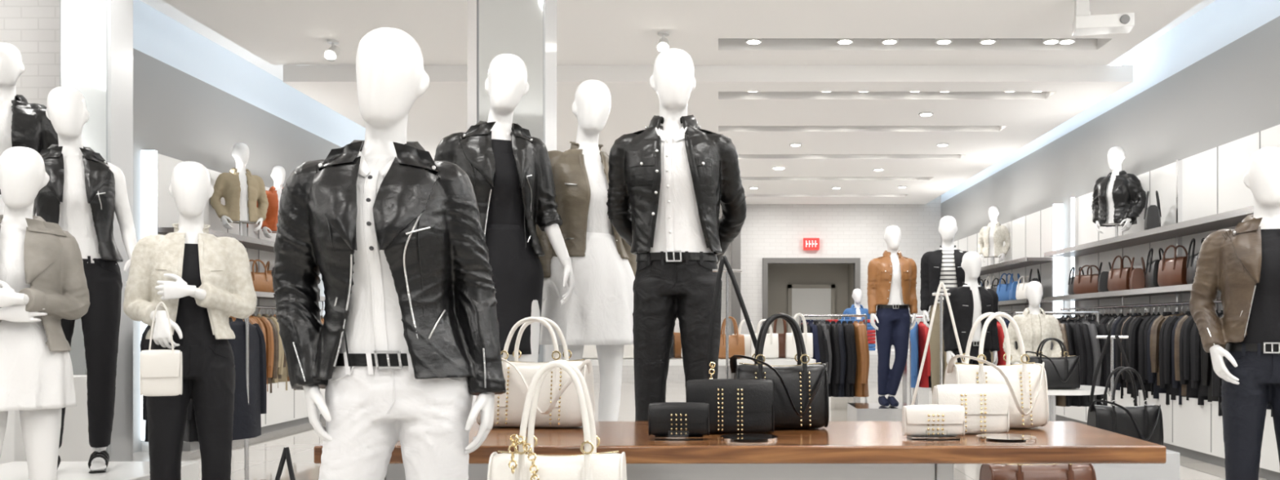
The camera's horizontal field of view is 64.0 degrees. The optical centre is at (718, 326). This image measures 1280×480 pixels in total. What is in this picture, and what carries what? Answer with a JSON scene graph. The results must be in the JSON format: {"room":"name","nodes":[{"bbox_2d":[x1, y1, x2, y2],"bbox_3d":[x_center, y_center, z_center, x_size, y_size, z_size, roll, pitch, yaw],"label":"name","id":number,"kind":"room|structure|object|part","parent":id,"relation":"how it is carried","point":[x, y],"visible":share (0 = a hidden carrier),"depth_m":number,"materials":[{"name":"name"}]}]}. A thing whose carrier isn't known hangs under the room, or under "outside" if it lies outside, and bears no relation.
{"room":"clothing store","nodes":[
{"label":"clothing store","id":0,"kind":"room"},
{"bbox_2d":[0,0,59,106],"bbox_3d":[-5.790,-0.870,6.675,3.420,3.900,0.150,0,0,0],"label":"wall","id":1,"kind":"structure","parent":0,"point":[31,26],"depth_m":6.60,"materials":[{"name":"white brick"}]},
{"bbox_2d":[133,0,365,453],"bbox_3d":[-5.100,-0.870,14.125,0.200,3.900,14.750,0,0,0],"label":"wall","id":2,"kind":"structure","parent":0,"point":[195,99],"depth_m":10.01,"materials":[{"name":"grey paint"}]},
{"bbox_2d":[275,447,295,479],"bbox_3d":[-1.035,0.519,2.445,0.282,0.461,0.114,0,0,0],"label":"handbag","id":3,"kind":"object","parent":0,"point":[286,455],"visible":1,"depth_m":2.44,"materials":[{"name":"black leather"}]},
{"bbox_2d":[140,0,1215,204],"bbox_3d":[-0.250,-2.640,8.750,14.500,0.560,25.500,0,0,0],"label":"ceiling","id":4,"kind":"structure","parent":0,"point":[844,133],"depth_m":9.84,"materials":[{"name":"white paint"}]},
{"bbox_2d":[324,39,340,62],"bbox_3d":[-3.400,-2.423,8.990,0.110,0.195,0.172,0,0,0],"label":"ceiling spotlight","id":5,"kind":"object","parent":4,"relation":"attached to","point":[331,54],"depth_m":8.95,"materials":[{"name":"white metal"}]},
{"bbox_2d":[657,31,669,53],"bbox_3d":[-0.470,-2.423,8.740,0.110,0.195,0.172,0,0,0],"label":"ceiling spotlight","id":6,"kind":"object","parent":4,"relation":"attached to","point":[664,43],"depth_m":8.70,"materials":[{"name":"white metal"}]},
{"bbox_2d":[745,38,761,44],"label":"recessed light","id":7,"kind":"object","parent":4,"relation":"in","point":[748,41],"depth_m":9.08,"materials":[{"name":"white paint"}]},
{"bbox_2d":[773,167,784,169],"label":"recessed light","id":8,"kind":"object","parent":4,"relation":"in","point":[775,168],"depth_m":15.15,"materials":[{"name":"white paint"}]},
{"bbox_2d":[789,142,801,146],"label":"recessed light","id":9,"kind":"object","parent":4,"relation":"in","point":[793,144],"depth_m":13.15,"materials":[{"name":"white paint"}]},
{"bbox_2d":[836,38,853,44],"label":"recessed light","id":10,"kind":"object","parent":4,"relation":"in","point":[839,41],"depth_m":9.08,"materials":[{"name":"white paint"}]},
{"bbox_2d":[872,168,884,170],"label":"recessed light","id":11,"kind":"object","parent":4,"relation":"in","point":[876,169],"depth_m":15.24,"materials":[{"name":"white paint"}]},
{"bbox_2d":[880,38,897,44],"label":"recessed light","id":12,"kind":"object","parent":4,"relation":"in","point":[884,41],"depth_m":9.08,"materials":[{"name":"white paint"}]},
{"bbox_2d":[918,111,933,115],"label":"recessed light","id":13,"kind":"object","parent":4,"relation":"in","point":[924,113],"depth_m":11.25,"materials":[{"name":"white paint"}]},
{"bbox_2d":[936,142,948,146],"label":"recessed light","id":14,"kind":"object","parent":4,"relation":"in","point":[940,144],"depth_m":13.15,"materials":[{"name":"white paint"}]},
{"bbox_2d":[935,38,952,44],"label":"recessed light","id":15,"kind":"object","parent":4,"relation":"in","point":[938,41],"depth_m":9.08,"materials":[{"name":"white paint"}]},
{"bbox_2d":[979,38,996,44],"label":"recessed light","id":16,"kind":"object","parent":4,"relation":"in","point":[982,41],"depth_m":9.08,"materials":[{"name":"white paint"}]},
{"bbox_2d":[1042,38,1075,44],"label":"recessed light","id":17,"kind":"object","parent":4,"relation":"in","point":[1045,41],"depth_m":9.08,"materials":[{"name":"white paint"}]},
{"bbox_2d":[1071,0,1134,35],"bbox_3d":[2.925,-2.385,7.760,0.420,0.270,0.220,0,0,11],"label":"security camera","id":18,"kind":"object","parent":4,"relation":"attached to","point":[1084,23],"visible":1,"depth_m":7.70,"materials":[{"name":"white paint"}]},
{"bbox_2d":[1110,60,1122,65],"bbox_3d":[-0.140,-2.618,7.800,8.120,0.155,23.600,0,0,0],"label":"led strip","id":19,"kind":"object","parent":4,"relation":"attached to","point":[1117,62],"visible":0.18,"depth_m":9.90,"materials":[{"name":"white"}]},
{"bbox_2d":[133,382,1268,479],"bbox_3d":[-0.250,1.130,8.750,14.500,0.100,25.500,0,0,0],"label":"floor","id":20,"kind":"structure","parent":0,"point":[265,450],"depth_m":8.91,"materials":[{"name":"tile"}]},
{"bbox_2d":[0,146,89,479],"bbox_3d":[-2.828,0.178,4.094,0.407,1.799,0.406,0,0,17],"label":"mannequin","id":21,"kind":"object","parent":20,"relation":"on","point":[43,280],"visible":1,"depth_m":4.05},
{"bbox_2d":[0,374,94,464],"bbox_3d":[-3.900,0.680,5.560,0.600,0.800,0.680,0,0,0],"label":"display platform","id":22,"kind":"object","parent":20,"relation":"on","point":[75,446],"visible":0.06,"depth_m":5.67,"materials":[{"name":"white paint"}]},
{"bbox_2d":[0,42,58,215],"bbox_3d":[-3.879,-0.631,5.542,0.703,1.817,0.308,0,0,-31],"label":"mannequin","id":23,"kind":"object","parent":22,"relation":"on","point":[23,123],"visible":0.25,"depth_m":5.50},
{"bbox_2d":[59,0,133,461],"bbox_3d":[-3.940,-0.720,6.463,0.320,3.600,0.255,0,0,0],"label":"column","id":24,"kind":"structure","parent":20,"relation":"on","point":[96,36],"depth_m":6.35,"materials":[{"name":"grey paint"}]},
{"bbox_2d":[0,461,199,479],"bbox_3d":[-3.085,0.880,4.785,0.930,0.400,0.730,0,0,0],"label":"display platform","id":25,"kind":"object","parent":20,"relation":"on","point":[15,470],"visible":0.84,"depth_m":4.84,"materials":[{"name":"white paint"}]},
{"bbox_2d":[33,86,137,473],"bbox_3d":[-2.992,-0.219,4.796,0.531,1.804,0.303,0,0,-16],"label":"mannequin","id":26,"kind":"object","parent":25,"relation":"on","point":[82,193],"visible":0.56,"depth_m":4.77},
{"bbox_2d":[123,160,257,479],"bbox_3d":[-2.330,0.175,4.519,0.377,1.805,0.459,0,0,31],"label":"mannequin","id":27,"kind":"object","parent":20,"relation":"on","point":[202,279],"visible":0.97,"depth_m":4.45},
{"bbox_2d":[148,301,173,352],"bbox_3d":[-2.320,0.003,4.250,0.108,0.214,0.007,0,0,0],"label":"strap","id":28,"kind":"object","parent":27,"relation":"attached to","point":[161,302],"visible":1,"depth_m":4.25,"materials":[{"name":"white leather"}]},
{"bbox_2d":[139,349,182,396],"bbox_3d":[-2.319,0.193,4.247,0.154,0.194,0.038,0,0,-17],"label":"handbag","id":29,"kind":"object","parent":28,"relation":"hanging from","point":[161,371],"visible":1,"depth_m":4.23,"materials":[{"name":"white leather"}]},
{"bbox_2d":[140,316,266,479],"bbox_3d":[-3.416,0.473,6.750,0.654,1.214,0.538,0,0,0],"label":"hanging clothes","id":30,"kind":"object","parent":20,"relation":"on","point":[248,346],"visible":0.2,"depth_m":6.74,"materials":[{"name":"black fabric"}]},
{"bbox_2d":[141,150,325,451],"bbox_3d":[-4.765,-0.220,10.575,0.470,2.600,3.550,0,0,0],"label":"shelving","id":31,"kind":"object","parent":20,"relation":"on","point":[286,409],"visible":0.15,"depth_m":9.96,"materials":[{"name":"white paint"}]},
{"bbox_2d":[209,142,268,235],"bbox_3d":[-4.676,-1.329,9.997,0.540,0.938,0.256,0,0,-40],"label":"bust","id":32,"kind":"object","parent":31,"relation":"on","point":[241,190],"visible":0.99,"depth_m":9.93,"materials":[{"name":"white fabric"}]},
{"bbox_2d":[248,259,274,293],"bbox_3d":[-4.730,-0.533,10.426,0.221,0.382,2.904,0,0,0],"label":"handbags","id":33,"kind":"object","parent":31,"relation":"in","point":[262,282],"visible":0.14,"depth_m":10.45,"materials":[{"name":"brown leather"}]},
{"bbox_2d":[256,165,285,238],"bbox_3d":[-4.696,-1.288,10.898,0.496,0.857,0.242,0,0,-40],"label":"bust","id":34,"kind":"object","parent":31,"relation":"on","point":[278,173],"visible":0.51,"depth_m":10.79,"materials":[{"name":"white"}]},
{"bbox_2d":[229,307,324,392],"bbox_3d":[-4.722,0.258,10.562,0.549,0.897,3.285,0,0,0],"label":"jackets","id":35,"kind":"object","parent":31,"relation":"attached to","point":[277,369],"visible":0.21,"depth_m":10.33,"materials":[{"name":"brown leather"}]},
{"bbox_2d":[271,27,506,479],"bbox_3d":[-0.818,0.169,2.537,0.570,1.817,0.303,0,0,-12],"label":"mannequin","id":36,"kind":"object","parent":20,"relation":"on","point":[403,346],"visible":1,"depth_m":2.47},
{"bbox_2d":[467,0,556,362],"bbox_3d":[-1.160,-0.720,5.785,0.420,3.600,0.430,0,0,0],"label":"column","id":37,"kind":"structure","parent":20,"relation":"on","point":[526,29],"depth_m":5.59,"materials":[{"name":"grey paint"}]},
{"bbox_2d":[487,360,626,479],"bbox_3d":[-0.370,0.299,2.360,0.311,0.442,0.156,0,0,0],"label":"bag","id":38,"kind":"object","parent":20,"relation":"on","point":[591,464],"visible":0.94,"depth_m":2.31,"materials":[{"name":"white leather"}]},
{"bbox_2d":[507,433,539,479],"bbox_3d":[-0.435,0.295,2.280,0.071,0.112,0.031,0,0,0],"label":"chain","id":39,"kind":"object","parent":38,"relation":"attached to","point":[517,437],"visible":1,"depth_m":2.28,"materials":[{"name":"gold metal"}]},
{"bbox_2d":[582,357,815,365],"bbox_3d":[-0.375,0.685,9.300,2.450,0.790,0.800,0,0,0],"label":"display table","id":40,"kind":"object","parent":20,"relation":"on","point":[673,362],"visible":0.13,"depth_m":8.90,"materials":[{"name":"white paint"}]},
{"bbox_2d":[582,312,813,359],"bbox_3d":[-0.371,0.082,9.228,2.428,0.414,0.406,0,0,0],"label":"handbag collection","id":41,"kind":"object","parent":40,"relation":"on","point":[776,345],"visible":0.28,"depth_m":9.07,"materials":[{"name":"white leather"}]},
{"bbox_2d":[314,421,1166,479],"bbox_3d":[0.060,0.705,3.190,2.360,0.750,0.740,0,0,0],"label":"wooden display table","id":42,"kind":"object","parent":20,"relation":"on","point":[842,450],"visible":0.56,"depth_m":2.91,"materials":[{"name":"brown wood"}]},
{"bbox_2d":[475,316,595,427],"bbox_3d":[-0.609,0.149,3.336,0.390,0.362,0.227,0,0,6],"label":"handbag","id":43,"kind":"object","parent":42,"relation":"on","point":[558,405],"visible":0.69,"depth_m":3.29,"materials":[{"name":"white leather"}]},
{"bbox_3d":[-0.165,0.730,3.195,1.670,0.700,0.590,0,0,0],"label":"table frame","id":44,"kind":"part","parent":42,"relation":"part of","materials":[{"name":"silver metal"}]},
{"bbox_2d":[654,430,702,440],"bbox_3d":[-0.115,0.315,2.985,0.140,0.030,0.090,0,0,0],"label":"disc","id":45,"kind":"object","parent":42,"relation":"on","point":[673,435],"visible":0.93,"depth_m":2.94,"materials":[{"name":"white metal"}]},
{"bbox_2d":[648,402,709,435],"bbox_3d":[-0.115,0.271,2.985,0.178,0.099,0.054,0,0,2],"label":"clutch","id":46,"kind":"object","parent":45,"relation":"on","point":[694,417],"visible":0.97,"depth_m":2.97,"materials":[{"name":"black leather"}]},
{"bbox_2d":[685,378,774,433],"bbox_3d":[0.035,0.245,3.145,0.272,0.169,0.073,0,0,-2],"label":"shoulder bag","id":47,"kind":"object","parent":42,"relation":"on","point":[736,406],"visible":0.88,"depth_m":3.12,"materials":[{"name":"black leather"}]},
{"bbox_2d":[706,255,764,378],"bbox_3d":[0.059,0.044,3.470,0.196,0.572,0.080,0,0,0],"label":"display stand","id":48,"kind":"object","parent":42,"relation":"on","point":[729,272],"visible":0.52,"depth_m":3.46,"materials":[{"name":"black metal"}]},
{"bbox_2d":[720,433,777,442],"bbox_3d":[0.090,0.326,2.980,0.170,0.009,0.170,0,0,0],"label":"disc","id":49,"kind":"object","parent":42,"relation":"on","point":[735,437],"visible":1,"depth_m":2.94,"materials":[{"name":"white metal"}]},
{"bbox_2d":[728,313,829,429],"bbox_3d":[0.195,0.144,3.278,0.322,0.372,0.206,0,0,-3],"label":"handbag","id":50,"kind":"object","parent":42,"relation":"on","point":[801,391],"visible":0.66,"depth_m":3.24,"materials":[{"name":"black leather"}]},
{"bbox_2d":[906,430,959,440],"bbox_3d":[0.630,0.315,2.985,0.140,0.030,0.090,0,0,0],"label":"disc","id":51,"kind":"object","parent":42,"relation":"on","point":[931,435],"visible":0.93,"depth_m":2.94,"materials":[{"name":"white metal"}]},
{"bbox_2d":[902,404,964,435],"bbox_3d":[0.630,0.274,2.985,0.178,0.092,0.054,0,0,-2],"label":"clutch","id":52,"kind":"object","parent":51,"relation":"on","point":[916,419],"visible":0.96,"depth_m":2.97,"materials":[{"name":"white leather"}]},
{"bbox_2d":[932,383,1009,434],"bbox_3d":[0.775,0.253,3.135,0.228,0.154,0.073,0,0,-3],"label":"shoulder bag","id":53,"kind":"object","parent":42,"relation":"on","point":[986,406],"visible":0.79,"depth_m":3.11,"materials":[{"name":"white leather"}]},
{"bbox_2d":[943,311,1048,428],"bbox_3d":[0.896,0.141,3.297,0.328,0.377,0.217,0,0,-7],"label":"handbag","id":54,"kind":"object","parent":42,"relation":"on","point":[1026,383],"visible":0.72,"depth_m":3.26,"materials":[{"name":"white leather"}]},
{"bbox_2d":[976,433,1036,442],"bbox_3d":[0.840,0.326,2.980,0.170,0.009,0.170,0,0,0],"label":"disc","id":55,"kind":"object","parent":42,"relation":"on","point":[995,437],"visible":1,"depth_m":2.94,"materials":[{"name":"white metal"}]},
{"bbox_2d":[799,314,869,402],"bbox_3d":[1.258,0.473,11.200,0.765,1.214,0.539,0,0,0],"label":"clothes rack","id":56,"kind":"object","parent":20,"relation":"on","point":[844,346],"visible":0.79,"depth_m":10.97,"materials":[{"name":"silver metal"}]},
{"bbox_2d":[847,402,908,421],"bbox_3d":[1.925,0.930,9.925,1.150,0.300,1.550,0,0,0],"label":"display platform","id":57,"kind":"object","parent":20,"relation":"on","point":[856,411],"visible":0.21,"depth_m":9.95,"materials":[{"name":"white paint"}]},
{"bbox_2d":[866,225,917,406],"bbox_3d":[1.773,-0.111,10.264,0.511,1.818,0.327,0,0,-17],"label":"mannequin","id":58,"kind":"object","parent":57,"relation":"on","point":[891,283],"visible":1,"depth_m":10.22},
{"bbox_2d":[920,215,980,391],"bbox_3d":[2.177,-0.131,9.580,0.556,1.818,0.283,0,0,11],"label":"mannequin","id":59,"kind":"object","parent":57,"relation":"on","point":[943,264],"visible":0.55,"depth_m":9.53},
{"bbox_2d":[869,349,917,404],"bbox_3d":[1.800,0.695,13.450,1.600,0.770,0.900,0,0,0],"label":"table","id":60,"kind":"object","parent":20,"relation":"on","point":[892,351],"visible":0.09,"depth_m":13.80,"materials":[{"name":"white paint"}]},
{"bbox_2d":[801,319,875,351],"bbox_3d":[1.550,0.110,13.250,0.940,0.400,0.300,0,0,0],"label":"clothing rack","id":61,"kind":"object","parent":60,"relation":"on","point":[870,330],"visible":0.12,"depth_m":13.10,"materials":[{"name":"grey metal"}]},
{"bbox_2d":[841,288,871,337],"bbox_3d":[1.847,-0.098,13.595,0.467,0.816,0.231,0,0,-6],"label":"bust","id":62,"kind":"object","parent":60,"relation":"on","point":[855,308],"visible":0.32,"depth_m":13.54,"materials":[{"name":"white"}]},
{"bbox_2d":[911,281,964,404],"bbox_3d":[0.743,0.089,3.480,0.195,0.482,0.080,0,0,0],"label":"display stand","id":63,"kind":"object","parent":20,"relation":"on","point":[937,294],"visible":0.74,"depth_m":3.47,"materials":[{"name":"silver metal"}]},
{"bbox_2d":[909,315,1006,404],"bbox_3d":[2.838,0.473,12.200,1.176,1.214,0.538,0,0,0],"label":"rail","id":64,"kind":"object","parent":20,"relation":"on","point":[918,334],"visible":0.22,"depth_m":12.02,"materials":[{"name":"silver metal"}]},
{"bbox_2d":[942,251,999,365],"bbox_3d":[2.122,0.224,8.537,0.484,1.708,0.270,0,0,-9],"label":"mannequin","id":65,"kind":"object","parent":20,"relation":"on","point":[969,301],"visible":0.56,"depth_m":8.47},
{"bbox_2d":[928,204,1063,318],"bbox_3d":[4.065,-0.220,15.650,0.470,2.600,6.000,0,0,0],"label":"shelving","id":66,"kind":"object","parent":20,"relation":"on","point":[1035,234],"visible":0.17,"depth_m":13.58,"materials":[{"name":"white paint"}]},
{"bbox_2d":[977,206,1009,264],"bbox_3d":[4.019,-1.309,14.896,0.520,0.898,0.240,0,0,34],"label":"bust","id":67,"kind":"object","parent":66,"relation":"on","point":[993,236],"visible":0.98,"depth_m":14.82,"materials":[{"name":"white fabric"}]},
{"bbox_2d":[996,312,1013,364],"bbox_3d":[4.021,0.260,15.653,0.555,0.900,5.721,0,0,0],"label":"jackets","id":68,"kind":"object","parent":66,"relation":"attached to","point":[1006,321],"visible":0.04,"depth_m":13.45,"materials":[{"name":"black fabric"}]},
{"bbox_2d":[980,268,1040,301],"bbox_3d":[4.030,-0.547,15.532,0.223,0.411,5.437,0,0,0],"label":"handbags","id":69,"kind":"object","parent":66,"relation":"in","point":[1015,290],"visible":0.43,"depth_m":13.91,"materials":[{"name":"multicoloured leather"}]},
{"bbox_2d":[979,463,1096,479],"bbox_3d":[1.250,0.561,4.000,0.420,0.317,0.190,0,0,-6],"label":"leather bag","id":70,"kind":"object","parent":20,"relation":"on","point":[988,471],"visible":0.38,"depth_m":3.94,"materials":[{"name":"brown leather"}]},
{"bbox_2d":[1011,311,1111,406],"bbox_3d":[2.994,0.473,9.000,0.794,1.214,0.538,0,0,0],"label":"clothes rack","id":71,"kind":"object","parent":20,"relation":"on","point":[1079,338],"visible":0.34,"depth_m":8.77,"materials":[{"name":"silver metal"}]},
{"bbox_2d":[1047,385,1109,421],"bbox_3d":[2.520,0.770,7.750,0.840,0.620,0.840,0,0,0],"label":"display table","id":72,"kind":"object","parent":20,"relation":"on","point":[1083,389],"visible":0.2,"depth_m":7.43,"materials":[{"name":"white paint"}]},
{"bbox_2d":[1002,280,1063,364],"bbox_3d":[2.469,0.052,7.975,0.469,0.816,0.219,0,0,6],"label":"bust","id":73,"kind":"object","parent":72,"relation":"on","point":[1034,325],"visible":0.64,"depth_m":7.92,"materials":[{"name":"white"}]},
{"bbox_2d":[1025,337,1080,389],"bbox_3d":[2.440,0.271,7.480,0.410,0.377,0.192,0,0,6],"label":"handbag","id":74,"kind":"object","parent":72,"relation":"on","point":[1062,372],"visible":0.78,"depth_m":7.43,"materials":[{"name":"black leather"}]},
{"bbox_2d":[1088,334,1134,406],"bbox_3d":[2.250,0.363,5.830,0.280,0.633,0.100,0,0,0],"label":"display stand","id":75,"kind":"object","parent":20,"relation":"on","point":[1108,337],"visible":0.59,"depth_m":5.82,"materials":[{"name":"silver metal"}]},
{"bbox_2d":[1091,448,1179,479],"bbox_3d":[2.250,0.880,5.700,0.480,0.400,0.400,0,0,0],"label":"plinth","id":76,"kind":"object","parent":20,"relation":"on","point":[1170,470],"visible":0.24,"depth_m":5.50,"materials":[{"name":"grey"}]},
{"bbox_2d":[1087,366,1163,445],"bbox_3d":[2.244,0.451,5.629,0.410,0.458,0.194,0,0,-5],"label":"tote bag","id":77,"kind":"object","parent":76,"relation":"on","point":[1144,422],"visible":0.84,"depth_m":5.59,"materials":[{"name":"black leather"}]},
{"bbox_2d":[1044,124,1279,479],"bbox_3d":[4.065,-0.220,9.300,0.470,2.600,5.500,0,0,0],"label":"shelving","id":78,"kind":"object","parent":20,"relation":"on","point":[1202,194],"visible":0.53,"depth_m":9.10,"materials":[{"name":"white paint"}]},
{"bbox_2d":[1091,146,1146,236],"bbox_3d":[3.999,-1.334,10.249,0.319,0.948,0.591,0,0,-38],"label":"bust","id":79,"kind":"object","parent":78,"relation":"on","point":[1119,197],"visible":1,"depth_m":10.16,"materials":[{"name":"white"}]},
{"bbox_2d":[1067,238,1204,294],"bbox_3d":[4.030,-0.543,9.169,0.251,0.402,4.953,0,0,0],"label":"handbags","id":80,"kind":"object","parent":78,"relation":"in","point":[1180,270],"visible":0.62,"depth_m":9.64,"materials":[{"name":"brown leather"}]},
{"bbox_2d":[1143,190,1161,230],"bbox_3d":[4.020,-1.060,9.450,0.146,0.397,0.360,0,0,21],"label":"handbag","id":81,"kind":"object","parent":78,"relation":"on","point":[1152,217],"visible":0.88,"depth_m":9.29,"materials":[{"name":"grey leather"}]},
{"bbox_2d":[1057,302,1272,417],"bbox_3d":[4.019,0.259,9.300,0.557,0.899,5.219,0,0,0],"label":"jackets","id":82,"kind":"object","parent":78,"relation":"attached to","point":[1166,351],"visible":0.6,"depth_m":8.70,"materials":[{"name":"black fabric"}]},
{"bbox_2d":[1189,146,1279,479],"bbox_3d":[2.227,0.174,4.162,0.554,1.808,0.296,0,0,23],"label":"mannequin","id":83,"kind":"object","parent":20,"relation":"on","point":[1242,263],"visible":1,"depth_m":4.12},
{"bbox_3d":[-0.500,0.905,4.410,1.600,0.350,1.380,0,0,0],"label":"display platform","id":84,"kind":"object","parent":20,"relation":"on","visible":0},
{"bbox_2d":[434,53,574,421],"bbox_3d":[-0.896,-0.201,4.242,0.576,1.868,0.306,0,0,-22],"label":"mannequin","id":85,"kind":"object","parent":84,"relation":"on","point":[509,171],"visible":0.59,"depth_m":4.18},
{"bbox_2d":[535,79,636,421],"bbox_3d":[-0.587,-0.192,4.621,0.435,1.850,0.514,0,0,42],"label":"mannequin","id":86,"kind":"object","parent":84,"relation":"on","point":[598,312],"visible":0.6,"depth_m":4.51},
{"bbox_2d":[605,48,746,421],"bbox_3d":[-0.179,-0.181,4.047,0.565,1.817,0.385,0,0,9],"label":"mannequin","id":87,"kind":"object","parent":84,"relation":"on","point":[669,180],"visible":0.92,"depth_m":3.93},
{"bbox_2d":[592,195,941,382],"bbox_3d":[-0.350,-0.870,19.800,9.300,3.900,0.200,0,0,0],"label":"wall","id":88,"kind":"structure","parent":0,"point":[767,230],"depth_m":19.70,"materials":[{"name":"white paint"}]},
{"bbox_2d":[731,231,740,378],"bbox_3d":[0.335,-0.640,19.450,0.170,3.440,0.500,0,0,0],"label":"trim","id":89,"kind":"structure","parent":88,"relation":"attached to","point":[735,243],"depth_m":19.20,"materials":[{"name":"grey"}]},
{"bbox_2d":[762,257,860,333],"bbox_3d":[1.790,-0.120,19.760,1.880,2.400,0.280,0,0,0],"label":"trim","id":90,"kind":"structure","parent":88,"relation":"attached to","point":[855,261],"depth_m":19.62,"materials":[{"name":"grey"}]},
{"bbox_2d":[803,238,819,249],"bbox_3d":[1.790,-1.590,19.645,0.300,0.220,0.110,0,0,0],"label":"exit sign","id":91,"kind":"object","parent":88,"relation":"attached to","point":[808,243],"visible":1,"depth_m":19.60,"materials":[{"name":"red plastic"}]},
{"bbox_2d":[768,263,853,333],"bbox_3d":[1.790,-0.220,20.450,1.940,2.600,1.100,0,0,0],"label":"wall","id":92,"kind":"structure","parent":0,"point":[780,275],"depth_m":20.90,"materials":[{"name":"grey paint"}]},
{"bbox_2d":[787,284,835,333],"bbox_3d":[1.900,0.110,20.840,0.960,1.940,0.120,0,0,0],"label":"door","id":93,"kind":"structure","parent":92,"relation":"in","point":[803,299],"depth_m":20.84,"materials":[{"name":"white"}]},
{"bbox_2d":[941,0,1279,317],"bbox_3d":[4.400,-0.870,8.750,0.200,3.900,25.500,0,0,0],"label":"wall","id":94,"kind":"structure","parent":0,"point":[1212,80],"depth_m":10.00,"materials":[{"name":"grey paint"}]}
]}

